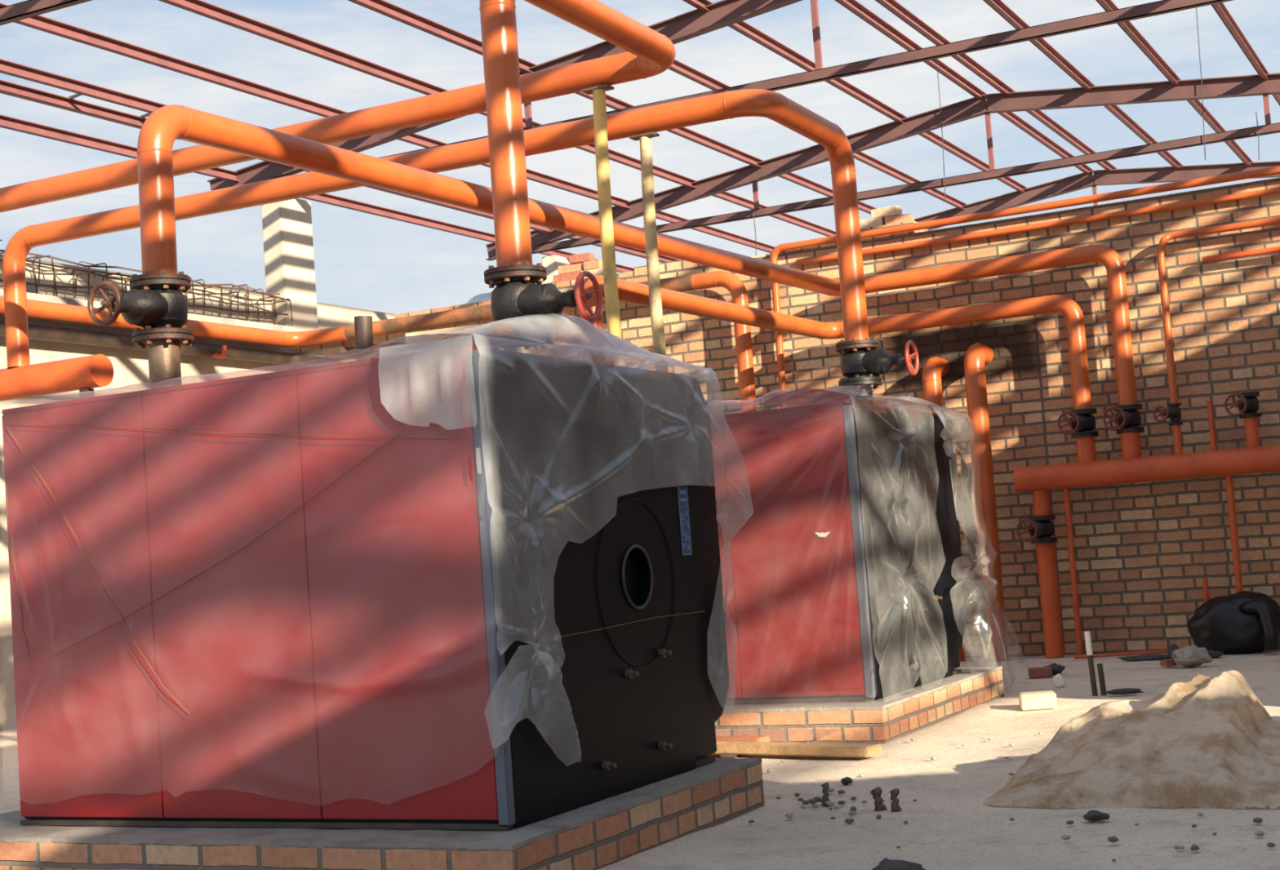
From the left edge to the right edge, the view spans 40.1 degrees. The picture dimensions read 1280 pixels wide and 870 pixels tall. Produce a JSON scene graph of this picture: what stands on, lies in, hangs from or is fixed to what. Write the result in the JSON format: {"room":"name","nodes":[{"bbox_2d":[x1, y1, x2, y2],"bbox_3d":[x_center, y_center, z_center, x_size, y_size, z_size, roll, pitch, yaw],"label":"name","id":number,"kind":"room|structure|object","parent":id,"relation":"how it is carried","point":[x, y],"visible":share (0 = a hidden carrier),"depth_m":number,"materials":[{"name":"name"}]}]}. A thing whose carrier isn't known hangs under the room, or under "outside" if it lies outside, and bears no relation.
{"room":"unfinished boiler room","nodes":[
{"label":"unfinished boiler room","id":0,"kind":"room"},
{"bbox_2d":[0,0,91,25],"bbox_3d":[-0.909,-3.510,9.846,12.899,0.921,0.110,-6,-4,27],"label":"roof truss","id":1,"kind":"object","parent":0,"point":[28,8],"visible":1,"depth_m":11.36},
{"bbox_2d":[347,0,877,213],"bbox_3d":[-2.287,-3.346,13.077,0.056,0.090,27.000,-6,-4,27],"label":"roof purlin","id":2,"kind":"structure","parent":1,"relation":"on","point":[388,9],"depth_m":15.59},
{"bbox_2d":[1211,2,1279,106],"bbox_3d":[2.647,-3.849,10.563,0.056,0.090,27.000,-6,-4,27],"label":"roof purlin","id":3,"kind":"structure","parent":1,"relation":"on","point":[1220,9],"depth_m":16.30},
{"bbox_2d":[0,256,395,731],"bbox_3d":[-4.055,0.495,15.555,0.550,3.750,16.000,-6,-4,27],"label":"wall","id":4,"kind":"structure","parent":0,"point":[131,366],"depth_m":14.56,"materials":[{"name":"beige paint"}]},
{"bbox_2d":[0,288,296,351],"bbox_3d":[-5.507,-0.972,12.577,0.280,0.339,9.300,-6,-4,27],"label":"trim","id":5,"kind":"structure","parent":4,"relation":"attached to","point":[33,296],"depth_m":15.38,"materials":[{"name":"concrete"}]},
{"bbox_2d":[0,239,293,326],"bbox_3d":[-5.303,-1.335,13.052,0.231,0.420,8.312,-6,-4,27],"label":"cage","id":6,"kind":"object","parent":5,"relation":"on","point":[88,271],"visible":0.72,"depth_m":14.96,"materials":[{"name":"metal"}]},
{"bbox_2d":[0,320,347,364],"bbox_3d":[-4.643,-0.834,13.216,0.632,0.130,7.232,-6,-4,27],"label":"pipe","id":7,"kind":"object","parent":4,"relation":"attached to","point":[36,331],"visible":0.88,"depth_m":15.18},
{"bbox_2d":[0,650,1279,869],"bbox_3d":[5.976,1.201,9.266,30.000,0.026,38.000,-6,-4,27],"label":"floor","id":8,"kind":"structure","parent":0,"point":[951,825],"depth_m":6.25,"materials":[{"name":"concrete"}]},
{"bbox_2d":[79,388,94,399],"bbox_3d":[-3.830,0.883,10.773,1.360,2.212,0.060,-6,-4,27],"label":"stand","id":9,"kind":"object","parent":8,"relation":"on","point":[86,393],"visible":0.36,"depth_m":10.53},
{"bbox_2d":[0,354,113,401],"bbox_3d":[-4.124,-0.293,10.959,2.030,0.196,0.196,-6,-4,27],"label":"pipe","id":10,"kind":"object","parent":9,"relation":"on","point":[91,371],"visible":1,"depth_m":10.57,"materials":[{"name":"metal"}]},
{"bbox_2d":[261,198,318,331],"bbox_3d":[-3.284,0.024,16.922,0.230,4.660,0.490,-6,-4,27],"label":"column","id":11,"kind":"structure","parent":8,"relation":"on","point":[287,231],"depth_m":16.88,"materials":[{"name":"concrete"}]},
{"bbox_2d":[0,758,764,869],"bbox_3d":[-1.091,1.440,6.537,2.591,0.194,1.857,-6,-4,27],"label":"brick plinth","id":12,"kind":"object","parent":8,"relation":"on","point":[609,831],"visible":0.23,"depth_m":5.71,"materials":[{"name":"brick"}]},
{"bbox_2d":[1,345,729,830],"bbox_3d":[-0.967,0.582,6.654,2.120,1.510,1.694,-6,-4,27],"label":"boiler","id":13,"kind":"object","parent":12,"relation":"on","point":[369,660],"visible":1,"depth_m":5.90,"materials":[{"name":"red"}]},
{"bbox_2d":[5,426,190,714],"bbox_3d":[-1.919,0.458,6.158,0.793,1.059,0.021,-6,-4,27],"label":"cord","id":14,"kind":"object","parent":13,"relation":"attached to","point":[6,426],"visible":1,"depth_m":6.15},
{"bbox_2d":[147,340,182,389],"bbox_3d":[-1.838,-0.236,6.784,0.120,0.270,0.120,-6,-4,27],"label":"pipe","id":15,"kind":"object","parent":13,"relation":"on","point":[164,358],"visible":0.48,"depth_m":6.74,"materials":[{"name":"metal"}]},
{"bbox_2d":[87,270,194,349],"bbox_3d":[-1.902,-0.486,6.720,0.231,0.279,0.417,-6,-4,30],"label":"valve","id":16,"kind":"object","parent":15,"relation":"on","point":[155,303],"visible":0.99,"depth_m":6.70,"materials":[{"name":"black metal"}]},
{"bbox_2d":[53,433,399,657],"bbox_3d":[-1.425,0.392,5.905,1.527,0.654,0.031,-6,-4,27],"label":"cord","id":17,"kind":"object","parent":13,"relation":"attached to","point":[398,433],"visible":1,"depth_m":5.87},
{"bbox_2d":[9,335,495,403],"bbox_3d":[-1.363,0.513,6.000,2.136,1.466,0.274,-6,-4,27],"label":"plastic sheet","id":18,"kind":"object","parent":13,"relation":"on","point":[480,335],"visible":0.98,"depth_m":6.04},
{"bbox_2d":[5,477,31,667],"bbox_3d":[-2.244,0.494,6.321,0.078,0.692,0.022,-5,-4,18],"label":"cord","id":19,"kind":"object","parent":18,"relation":"attached to","point":[6,477],"visible":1,"depth_m":6.33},
{"bbox_2d":[5,422,456,439],"bbox_3d":[-1.442,-0.015,5.929,1.930,0.243,0.014,-6,-4,27],"label":"cord","id":20,"kind":"object","parent":18,"relation":"attached to","point":[6,423],"visible":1,"depth_m":5.87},
{"bbox_2d":[354,315,373,360],"bbox_3d":[-1.049,-0.308,6.674,0.078,0.288,0.068,-6,-4,27],"label":"stub","id":21,"kind":"object","parent":13,"relation":"on","point":[363,329],"visible":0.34,"depth_m":6.65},
{"bbox_2d":[404,323,488,353],"bbox_3d":[-0.697,-0.302,6.325,0.320,0.165,0.024,-6,-4,21],"label":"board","id":22,"kind":"object","parent":13,"relation":"on","point":[446,331],"visible":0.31,"depth_m":6.33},
{"bbox_2d":[310,313,727,755],"bbox_3d":[-0.285,0.333,6.372,0.722,1.578,2.146,-6,-4,27],"label":"plastic sheet","id":23,"kind":"object","parent":13,"relation":"on","point":[572,337],"visible":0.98,"depth_m":6.45,"materials":[{"name":"plastic"}]},
{"bbox_2d":[503,344,537,355],"bbox_3d":[-0.440,-0.286,6.473,0.124,0.130,0.124,-6,-4,27],"label":"pipe","id":24,"kind":"object","parent":13,"relation":"on","point":[526,348],"visible":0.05,"depth_m":6.42,"materials":[{"name":"metal"}]},
{"bbox_2d":[484,261,601,350],"bbox_3d":[-0.366,-0.483,6.442,0.428,0.304,0.231,-6,-4,27],"label":"valve","id":25,"kind":"object","parent":24,"relation":"on","point":[516,293],"visible":0.86,"depth_m":6.39,"materials":[{"name":"black metal"}]},
{"bbox_2d":[0,0,675,266],"bbox_3d":[-3.061,-0.889,8.690,6.678,1.230,1.657,-6,-4,27],"label":"pipe","id":26,"kind":"object","parent":25,"relation":"attached to","point":[650,52],"visible":0.94,"depth_m":7.92,"materials":[{"name":"metal"}]},
{"bbox_2d":[547,610,705,639],"bbox_3d":[-0.024,0.669,6.228,0.004,0.022,1.204,-6,-4,27],"label":"cord","id":27,"kind":"object","parent":13,"relation":"attached to","point":[704,611],"visible":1,"depth_m":6.15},
{"bbox_2d":[677,487,691,555],"bbox_3d":[0.171,0.328,6.687,0.001,0.260,0.080,-6,-4,27],"label":"print","id":28,"kind":"object","parent":13,"relation":"attached to","point":[684,514],"depth_m":6.68,"materials":[{"name":"blue"}]},
{"bbox_2d":[466,292,491,303],"bbox_3d":[-1.330,0.386,18.657,1.127,3.893,0.227,-6,-4,27],"label":"duct","id":29,"kind":"object","parent":8,"relation":"on","point":[483,296],"visible":0.08,"depth_m":18.80,"materials":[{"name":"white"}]},
{"bbox_2d":[542,255,570,284],"bbox_3d":[-0.859,0.146,21.346,0.190,4.660,0.400,-6,-4,27],"label":"column","id":30,"kind":"structure","parent":8,"relation":"on","point":[551,263],"depth_m":21.32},
{"bbox_2d":[581,84,622,338],"bbox_3d":[-0.085,-0.037,7.993,0.140,3.147,0.072,-6,-4,27],"label":"pole","id":31,"kind":"object","parent":8,"relation":"on","point":[605,208],"visible":0.47,"depth_m":8.04,"materials":[{"name":"metal"}]},
{"bbox_2d":[628,131,667,372],"bbox_3d":[0.131,0.023,8.769,0.140,3.099,0.072,-6,-4,27],"label":"pole","id":32,"kind":"object","parent":8,"relation":"on","point":[646,148],"visible":0.48,"depth_m":8.81,"materials":[{"name":"metal"}]},
{"bbox_2d":[691,271,756,413],"bbox_3d":[0.771,0.265,14.346,0.468,3.264,0.137,-6,-4,27],"label":"pipe","id":33,"kind":"object","parent":8,"relation":"on","point":[739,293],"visible":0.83,"depth_m":14.30,"materials":[{"name":"metal"}]},
{"bbox_2d":[343,274,694,340],"bbox_3d":[-1.118,-1.106,15.356,3.540,0.141,0.136,-6,-4,27],"label":"pipe","id":34,"kind":"object","parent":33,"relation":"attached to","point":[681,283],"visible":0.53,"depth_m":15.62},
{"bbox_2d":[0,296,351,346],"bbox_3d":[-4.603,-1.007,13.179,0.694,0.151,7.194,-6,-4,27],"label":"pipe","id":35,"kind":"object","parent":34,"relation":"attached to","point":[37,309],"visible":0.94,"depth_m":15.37,"materials":[{"name":"metal"}]},
{"bbox_2d":[715,735,769,742],"bbox_3d":[0.270,1.534,8.753,0.801,0.048,0.122,-7,-5,33],"label":"plank","id":36,"kind":"object","parent":8,"relation":"on","point":[729,739],"visible":0.13,"depth_m":8.57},
{"bbox_2d":[712,741,881,757],"bbox_3d":[0.634,1.475,8.241,1.103,0.049,0.133,-7,-5,39],"label":"plank","id":37,"kind":"object","parent":8,"relation":"on","point":[773,748],"visible":0.84,"depth_m":8.10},
{"bbox_2d":[822,782,831,807],"bbox_3d":[0.704,1.364,6.636,0.038,0.095,0.036,-6,-4,27],"label":"stub","id":38,"kind":"object","parent":8,"relation":"on","point":[825,786],"visible":0.98,"depth_m":6.63,"materials":[{"name":"stone"}]},
{"bbox_2d":[709,401,967,704],"bbox_3d":[0.599,0.695,10.025,2.120,1.510,1.702,-6,-4,27],"label":"boiler","id":39,"kind":"object","parent":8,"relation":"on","point":[805,495],"visible":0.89,"depth_m":9.05,"materials":[{"name":"red"}]},
{"bbox_2d":[717,385,874,407],"bbox_3d":[0.690,0.644,8.994,0.988,1.788,0.668,-6,-4,27],"label":"plastic sheet","id":40,"kind":"object","parent":39,"relation":"hanging from","point":[828,394],"visible":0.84,"depth_m":9.26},
{"bbox_2d":[849,385,873,405],"bbox_3d":[1.195,-0.208,9.466,0.124,0.140,0.124,-6,-4,27],"label":"pipe","id":41,"kind":"object","parent":39,"relation":"on","point":[853,399],"visible":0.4,"depth_m":9.41,"materials":[{"name":"black metal"}]},
{"bbox_2d":[835,337,919,389],"bbox_3d":[1.270,-0.390,9.434,0.428,0.269,0.231,-6,-4,27],"label":"valve","id":42,"kind":"object","parent":41,"relation":"attached to","point":[862,363],"visible":0.99,"depth_m":9.38,"materials":[{"name":"black metal"}]},
{"bbox_2d":[2,88,868,368],"bbox_3d":[-1.360,-0.884,10.178,5.184,1.231,1.234,-6,-4,27],"label":"pipe","id":43,"kind":"object","parent":42,"relation":"attached to","point":[775,106],"visible":0.98,"depth_m":9.46,"materials":[{"name":"metal"}]},
{"bbox_2d":[758,388,1011,678],"bbox_3d":[1.546,0.645,9.998,0.664,1.782,2.572,-6,-4,27],"label":"plastic sheet","id":44,"kind":"object","parent":39,"relation":"on","point":[792,398],"visible":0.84,"depth_m":10.13,"materials":[{"name":"plastic"}]},
{"bbox_2d":[715,666,1004,744],"bbox_3d":[0.587,1.550,9.978,2.436,0.194,2.136,-6,-4,27],"label":"brick plinth","id":45,"kind":"object","parent":8,"relation":"on","point":[885,720],"visible":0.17,"depth_m":8.78,"materials":[{"name":"brick"}]},
{"bbox_2d":[871,786,887,811],"bbox_3d":[0.875,1.338,6.420,0.050,0.101,0.048,-7,-5,41],"label":"stub","id":46,"kind":"object","parent":8,"relation":"on","point":[877,793],"visible":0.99,"depth_m":6.41,"materials":[{"name":"metal"}]},
{"bbox_2d":[888,788,902,812],"bbox_3d":[0.928,1.330,6.356,0.041,0.098,0.046,-3,-4,-12],"label":"stub","id":47,"kind":"object","parent":8,"relation":"on","point":[895,807],"visible":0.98,"depth_m":6.35,"materials":[{"name":"metal"}]},
{"bbox_2d":[871,859,925,869],"bbox_3d":[0.750,1.264,5.078,0.169,0.064,0.106,-6,-4,27],"label":"stone","id":48,"kind":"object","parent":8,"relation":"on","point":[885,864],"visible":1,"depth_m":5.06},
{"bbox_2d":[921,356,964,661],"bbox_3d":[2.358,0.558,13.515,0.150,2.345,0.335,-6,-4,27],"label":"pipe","id":49,"kind":"object","parent":8,"relation":"on","point":[935,367],"visible":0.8,"depth_m":13.45,"materials":[{"name":"metal"}]},
{"bbox_2d":[964,342,1008,661],"bbox_3d":[2.657,0.494,13.350,0.168,2.411,0.360,-6,-4,27],"label":"pipe","id":50,"kind":"object","parent":8,"relation":"on","point":[977,355],"visible":0.97,"depth_m":13.21,"materials":[{"name":"metal"}]},
{"bbox_2d":[1017,690,1057,711],"bbox_3d":[2.160,1.443,9.521,0.192,0.086,0.132,-5,-4,7],"label":"brick","id":51,"kind":"object","parent":8,"relation":"on","point":[1037,700],"visible":1,"depth_m":9.46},
{"bbox_2d":[1027,666,1053,678],"bbox_3d":[2.614,1.551,11.447,0.151,0.062,0.115,-5,-4,10],"label":"brick","id":52,"kind":"object","parent":8,"relation":"on","point":[1040,672],"visible":1,"depth_m":11.40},
{"bbox_2d":[1035,542,1064,657],"bbox_3d":[3.056,1.220,13.067,0.136,0.870,0.136,-6,-4,27],"label":"pipe","id":53,"kind":"object","parent":8,"relation":"on","point":[1046,552],"visible":0.88,"depth_m":13.01,"materials":[{"name":"metal"}]},
{"bbox_2d":[1016,514,1057,543],"bbox_3d":[2.955,0.702,13.018,0.196,0.205,0.348,-7,-5,41],"label":"valve","id":54,"kind":"object","parent":53,"relation":"on","point":[1042,529],"visible":1,"depth_m":12.98,"materials":[{"name":"black metal"}]},
{"bbox_2d":[1031,489,1051,515],"bbox_3d":[3.006,0.513,13.114,0.124,0.210,0.124,-6,-4,27],"label":"pipe","id":55,"kind":"object","parent":54,"relation":"on","point":[1041,499],"visible":0.85,"depth_m":13.06,"materials":[{"name":"metal"}]},
{"bbox_2d":[1062,488,1083,655],"bbox_3d":[3.211,1.008,12.994,0.042,1.260,0.042,-6,-4,27],"label":"pipe","id":56,"kind":"object","parent":8,"relation":"on","point":[1066,492],"visible":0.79,"depth_m":12.98,"materials":[{"name":"metal"}]},
{"bbox_2d":[1084,631,1097,696],"bbox_3d":[2.595,1.321,10.084,0.047,0.381,0.032,-6,-4,27],"label":"stake","id":57,"kind":"object","parent":8,"relation":"on","point":[1087,634],"visible":0.94,"depth_m":10.07,"materials":[{"name":"white paint"}]},
{"bbox_2d":[1083,810,1110,822],"bbox_3d":[1.523,1.271,5.852,0.083,0.036,0.059,-4,-4,3],"label":"stone","id":58,"kind":"object","parent":8,"relation":"on","point":[1091,815],"visible":1,"depth_m":5.83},
{"bbox_2d":[1097,663,1106,695],"bbox_3d":[2.657,1.411,10.083,0.042,0.192,0.030,-6,-4,27],"label":"stake","id":59,"kind":"object","parent":8,"relation":"on","point":[1100,666],"visible":0.91,"depth_m":10.07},
{"bbox_2d":[1073,649,1168,659],"bbox_3d":[3.596,1.579,12.668,0.900,0.026,0.053,-5,-4,10],"label":"pipe","id":60,"kind":"object","parent":8,"relation":"on","point":[1150,652],"visible":0.6,"depth_m":12.68,"materials":[{"name":"metal"}]},
{"bbox_2d":[1105,688,1143,694],"bbox_3d":[2.748,1.457,9.949,0.221,0.036,0.090,-6,-4,27],"label":"lump","id":61,"kind":"object","parent":8,"relation":"on","point":[1125,691],"visible":1,"depth_m":9.92,"materials":[{"name":"stone"}]},
{"bbox_2d":[985,670,1279,808],"bbox_3d":[1.988,1.103,6.549,1.255,0.398,1.146,-6,-4,27],"label":"heap","id":62,"kind":"object","parent":8,"relation":"on","point":[1204,742],"visible":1,"depth_m":6.32,"materials":[{"name":"sand"}]},
{"bbox_2d":[1117,653,1169,661],"bbox_3d":[3.559,1.545,12.172,0.508,0.041,0.136,-6,-4,27],"label":"lump","id":63,"kind":"object","parent":8,"relation":"on","point":[1159,656],"visible":0.76,"depth_m":12.15,"materials":[{"name":"stone"}]},
{"bbox_2d":[1171,645,1212,667],"bbox_3d":[3.607,1.453,11.469,0.268,0.146,0.182,-6,-4,27],"label":"lump","id":64,"kind":"object","parent":8,"relation":"on","point":[1189,656],"visible":1,"depth_m":11.42,"materials":[{"name":"grey stone"}]},
{"bbox_2d":[1186,591,1279,654],"bbox_3d":[4.172,1.309,12.261,0.655,0.428,0.447,-6,-4,27],"label":"sack","id":65,"kind":"object","parent":8,"relation":"on","point":[1218,624],"visible":0.81,"depth_m":12.12,"materials":[{"name":"black"}]},
{"bbox_2d":[1225,475,1243,593],"bbox_3d":[4.244,0.900,12.467,0.048,1.260,0.048,-6,-4,27],"label":"pipe","id":66,"kind":"object","parent":8,"relation":"on","point":[1228,479],"visible":0.58,"depth_m":12.46,"materials":[{"name":"metal"}]},
{"bbox_2d":[1238,599,1279,651],"bbox_3d":[4.246,1.302,11.995,0.126,0.352,0.301,-2,-4,-27],"label":"hose","id":67,"kind":"object","parent":8,"relation":"on","point":[1266,615],"visible":1,"depth_m":11.91,"materials":[{"name":"black"}]},
{"bbox_2d":[207,0,1232,191],"bbox_3d":[1.449,-3.372,14.445,12.899,0.921,0.110,-6,-4,27],"label":"roof truss","id":68,"kind":"object","parent":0,"point":[722,13],"visible":0.49,"depth_m":14.64,"materials":[{"name":"metal"}]},
{"bbox_2d":[0,58,166,113],"bbox_3d":[-4.482,-2.800,14.186,0.056,0.090,27.000,-6,-4,27],"label":"roof purlin","id":69,"kind":"structure","parent":68,"relation":"on","point":[6,67],"depth_m":14.10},
{"bbox_2d":[0,114,634,272],"bbox_3d":[-5.272,-2.603,14.586,0.056,0.090,27.000,-6,-4,27],"label":"roof purlin","id":70,"kind":"structure","parent":68,"relation":"on","point":[6,122],"depth_m":17.15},
{"bbox_2d":[159,0,835,236],"bbox_3d":[-3.033,-3.160,13.454,0.056,0.090,27.000,-6,-4,27],"label":"roof purlin","id":71,"kind":"structure","parent":68,"relation":"on","point":[201,7],"depth_m":14.84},
{"bbox_2d":[683,0,1026,192],"bbox_3d":[-0.767,-3.723,12.309,0.056,0.090,27.000,-6,-4,27],"label":"roof purlin","id":72,"kind":"structure","parent":68,"relation":"on","point":[744,28],"depth_m":18.01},
{"bbox_2d":[835,0,1093,173],"bbox_3d":[0.023,-3.920,11.910,0.056,0.090,27.000,-6,-4,27],"label":"roof purlin","id":73,"kind":"structure","parent":68,"relation":"on","point":[855,6],"depth_m":18.03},
{"bbox_2d":[875,0,1116,171],"bbox_3d":[0.290,-3.933,11.773,0.056,0.090,27.000,-6,-4,27],"label":"roof purlin","id":74,"kind":"structure","parent":68,"relation":"on","point":[894,6],"depth_m":18.00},
{"bbox_2d":[982,0,1182,168],"bbox_3d":[1.070,-3.905,11.373,0.056,0.090,27.000,-6,-4,27],"label":"roof purlin","id":75,"kind":"structure","parent":68,"relation":"on","point":[999,6],"depth_m":17.79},
{"bbox_2d":[1095,0,1253,166],"bbox_3d":[1.867,-3.877,10.963,0.056,0.090,27.000,-6,-4,27],"label":"roof purlin","id":76,"kind":"structure","parent":68,"relation":"on","point":[1127,27],"depth_m":17.55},
{"bbox_2d":[296,177,1279,657],"bbox_3d":[2.178,0.072,14.047,11.850,3.510,0.380,-6,-4,27],"label":"wall","id":77,"kind":"structure","parent":0,"point":[1144,552],"depth_m":13.19,"materials":[{"name":"brick"}]},
{"bbox_2d":[553,271,579,283],"bbox_3d":[-0.626,-1.377,15.426,0.252,0.077,0.124,-6,-4,27],"label":"brick","id":78,"kind":"object","parent":77,"relation":"on","point":[571,276],"visible":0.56,"depth_m":15.37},
{"bbox_2d":[557,262,585,275],"bbox_3d":[-0.587,-1.458,15.431,0.252,0.077,0.124,-6,-4,26],"label":"brick","id":79,"kind":"object","parent":78,"relation":"on","point":[574,268],"visible":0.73,"depth_m":15.38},
{"bbox_2d":[568,252,595,264],"bbox_3d":[-0.508,-1.546,15.382,0.203,0.077,0.124,-6,-4,24],"label":"brick","id":80,"kind":"object","parent":79,"relation":"on","point":[578,258],"visible":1,"depth_m":15.33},
{"bbox_2d":[579,267,603,278],"bbox_3d":[-0.387,-1.403,15.304,0.252,0.077,0.124,-6,-4,27],"label":"brick","id":81,"kind":"object","parent":77,"relation":"on","point":[597,271],"visible":0.18,"depth_m":15.23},
{"bbox_2d":[582,259,602,270],"bbox_3d":[-0.400,-1.480,15.313,0.162,0.078,0.123,-6,-4,27],"label":"brick","id":82,"kind":"object","parent":81,"relation":"on","point":[597,264],"visible":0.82,"depth_m":15.26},
{"bbox_2d":[859,217,884,228],"bbox_3d":[1.863,-1.700,14.183,0.242,0.078,0.121,-6,-4,24],"label":"brick","id":83,"kind":"object","parent":77,"relation":"on","point":[877,221],"visible":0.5,"depth_m":14.12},
{"bbox_2d":[484,72,1279,261],"bbox_3d":[3.789,-3.235,19.008,12.899,0.921,0.110,-6,-4,27],"label":"roof truss","id":84,"kind":"object","parent":77,"relation":"on","point":[1245,85],"visible":0.88,"depth_m":19.12,"materials":[{"name":"metal"}]},
{"bbox_2d":[0,2,786,253],"bbox_3d":[-3.806,-2.968,13.845,0.056,0.090,27.000,-6,-4,27],"label":"roof purlin","id":85,"kind":"structure","parent":84,"relation":"on","point":[38,22],"depth_m":14.81,"materials":[{"name":"metal"}]},
{"bbox_2d":[884,213,914,224],"bbox_3d":[2.086,-1.722,14.093,0.220,0.077,0.122,-5,-4,15],"label":"brick","id":86,"kind":"object","parent":77,"relation":"on","point":[908,217],"visible":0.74,"depth_m":14.04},
{"bbox_2d":[871,205,902,218],"bbox_3d":[1.987,-1.790,14.134,0.221,0.077,0.122,-7,-5,33],"label":"brick","id":87,"kind":"object","parent":86,"relation":"on","point":[891,211],"visible":0.98,"depth_m":14.08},
{"bbox_2d":[769,165,1279,408],"bbox_3d":[4.187,-0.175,12.710,6.830,3.440,0.081,-6,-4,27],"label":"pipe","id":88,"kind":"object","parent":77,"relation":"attached to","point":[1270,171],"visible":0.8,"depth_m":13.47,"materials":[{"name":"metal"}]},
{"bbox_2d":[795,186,1279,265],"bbox_3d":[4.202,-1.716,12.792,6.590,0.053,0.048,-6,-4,27],"label":"pipe","id":89,"kind":"object","parent":77,"relation":"attached to","point":[1273,191],"visible":0.94,"depth_m":13.30,"materials":[{"name":"metal"}]},
{"bbox_2d":[913,160,1279,230],"bbox_3d":[6.129,-3.098,23.572,12.899,0.921,0.110,-6,-4,27],"label":"roof truss","id":90,"kind":"object","parent":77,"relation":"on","point":[1162,174],"visible":0.31,"depth_m":23.56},
{"bbox_2d":[1202,246,1279,262],"bbox_3d":[5.625,-1.441,12.021,3.420,0.049,0.044,-6,-4,27],"label":"pipe","id":91,"kind":"object","parent":77,"relation":"attached to","point":[1277,249],"visible":1,"depth_m":12.65,"materials":[{"name":"metal"}]},
{"bbox_2d":[580,275,1092,409],"bbox_3d":[1.484,-0.528,11.694,2.086,1.011,4.104,-6,-4,27],"label":"pipe","id":92,"kind":"object","parent":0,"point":[631,292],"visible":0.72,"depth_m":12.98,"materials":[{"name":"metal"}]},
{"bbox_3d":[-3.281,-3.649,5.221,12.899,0.921,0.110,-6,-4,27],"label":"roof truss","id":93,"kind":"object","parent":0,"visible":0},
{"bbox_2d":[0,79,680,262],"bbox_3d":[-4.763,-2.730,14.328,0.056,0.090,27.000,-6,-4,27],"label":"roof purlin","id":94,"kind":"structure","parent":93,"relation":"attached to","point":[9,88],"depth_m":14.84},
{"bbox_2d":[668,58,967,209],"bbox_3d":[-1.514,-3.538,12.687,0.056,0.090,27.000,-6,-4,27],"label":"beam","id":95,"kind":"structure","parent":93,"relation":"on","point":[677,67],"depth_m":20.97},
{"bbox_3d":[3.109,-0.831,2.534,0.380,3.650,19.300,-6,-4,27],"label":"wall","id":96,"kind":"structure","parent":0,"visible":0},
{"bbox_2d":[1013,444,1279,492],"bbox_3d":[5.010,0.108,12.043,4.920,0.184,0.184,-6,-4,27],"label":"pipe","id":97,"kind":"object","parent":96,"relation":"attached to","point":[1259,460],"visible":1,"depth_m":12.64,"materials":[{"name":"metal"}]},
{"bbox_2d":[1075,436,1096,462],"bbox_3d":[3.303,0.101,12.974,0.133,0.210,0.133,-6,-4,27],"label":"pipe","id":98,"kind":"object","parent":97,"relation":"on","point":[1086,446],"visible":0.81,"depth_m":12.92,"materials":[{"name":"metal"}]},
{"bbox_2d":[1057,408,1098,438],"bbox_3d":[3.240,-0.087,12.931,0.200,0.206,0.349,-7,-5,41],"label":"valve","id":99,"kind":"object","parent":98,"relation":"on","point":[1082,422],"visible":1,"depth_m":12.89,"materials":[{"name":"black metal"}]},
{"bbox_2d":[1120,430,1141,458],"bbox_3d":[3.591,0.071,12.828,0.133,0.210,0.133,-6,-4,27],"label":"pipe","id":100,"kind":"object","parent":97,"relation":"on","point":[1130,442],"visible":0.87,"depth_m":12.77,"materials":[{"name":"metal"}]},
{"bbox_2d":[1102,404,1144,434],"bbox_3d":[3.542,-0.117,12.811,0.200,0.206,0.349,-7,-5,41],"label":"valve","id":101,"kind":"object","parent":100,"relation":"on","point":[1127,418],"visible":1,"depth_m":12.77,"materials":[{"name":"black metal"}]},
{"bbox_2d":[136,104,1137,405],"bbox_3d":[0.776,-0.821,9.896,2.311,1.236,8.024,-6,-4,27],"label":"pipe","id":102,"kind":"object","parent":101,"relation":"on","point":[158,132],"visible":0.86,"depth_m":8.69,"materials":[{"name":"metal"}]},
{"bbox_2d":[1172,425,1182,453],"bbox_3d":[3.887,0.032,12.677,0.056,0.225,0.056,-6,-4,27],"label":"pipe","id":103,"kind":"object","parent":97,"relation":"on","point":[1176,428],"visible":1,"depth_m":12.65,"materials":[{"name":"metal"}]},
{"bbox_2d":[1152,403,1182,426],"bbox_3d":[3.813,-0.149,12.619,0.116,0.158,0.314,-7,-5,41],"label":"valve","id":104,"kind":"object","parent":103,"relation":"attached to","point":[1174,413],"visible":1,"depth_m":12.63,"materials":[{"name":"black metal"}]},
{"bbox_2d":[1156,216,1279,403],"bbox_3d":[5.480,-1.026,11.976,3.713,1.273,0.206,-6,-4,27],"label":"pipe","id":105,"kind":"object","parent":104,"relation":"attached to","point":[1163,241],"visible":1,"depth_m":12.71,"materials":[{"name":"metal"}]},
{"bbox_2d":[1206,400,1216,450],"bbox_3d":[4.100,-0.063,12.571,0.036,0.370,0.036,-6,-4,27],"label":"pipe","id":106,"kind":"object","parent":97,"relation":"on","point":[1210,410],"visible":1,"depth_m":12.56,"materials":[{"name":"metal"}]},
{"bbox_2d":[1244,417,1259,448],"bbox_3d":[4.344,-0.021,12.444,0.090,0.235,0.090,-6,-4,27],"label":"pipe","id":107,"kind":"object","parent":97,"relation":"on","point":[1251,431],"visible":0.93,"depth_m":12.41,"materials":[{"name":"metal"}]},
{"bbox_2d":[1224,391,1262,418],"bbox_3d":[4.273,-0.212,12.391,0.160,0.178,0.325,-7,-5,41],"label":"valve","id":108,"kind":"object","parent":107,"relation":"attached to","point":[1248,405],"visible":1,"depth_m":12.37,"materials":[{"name":"black metal"}]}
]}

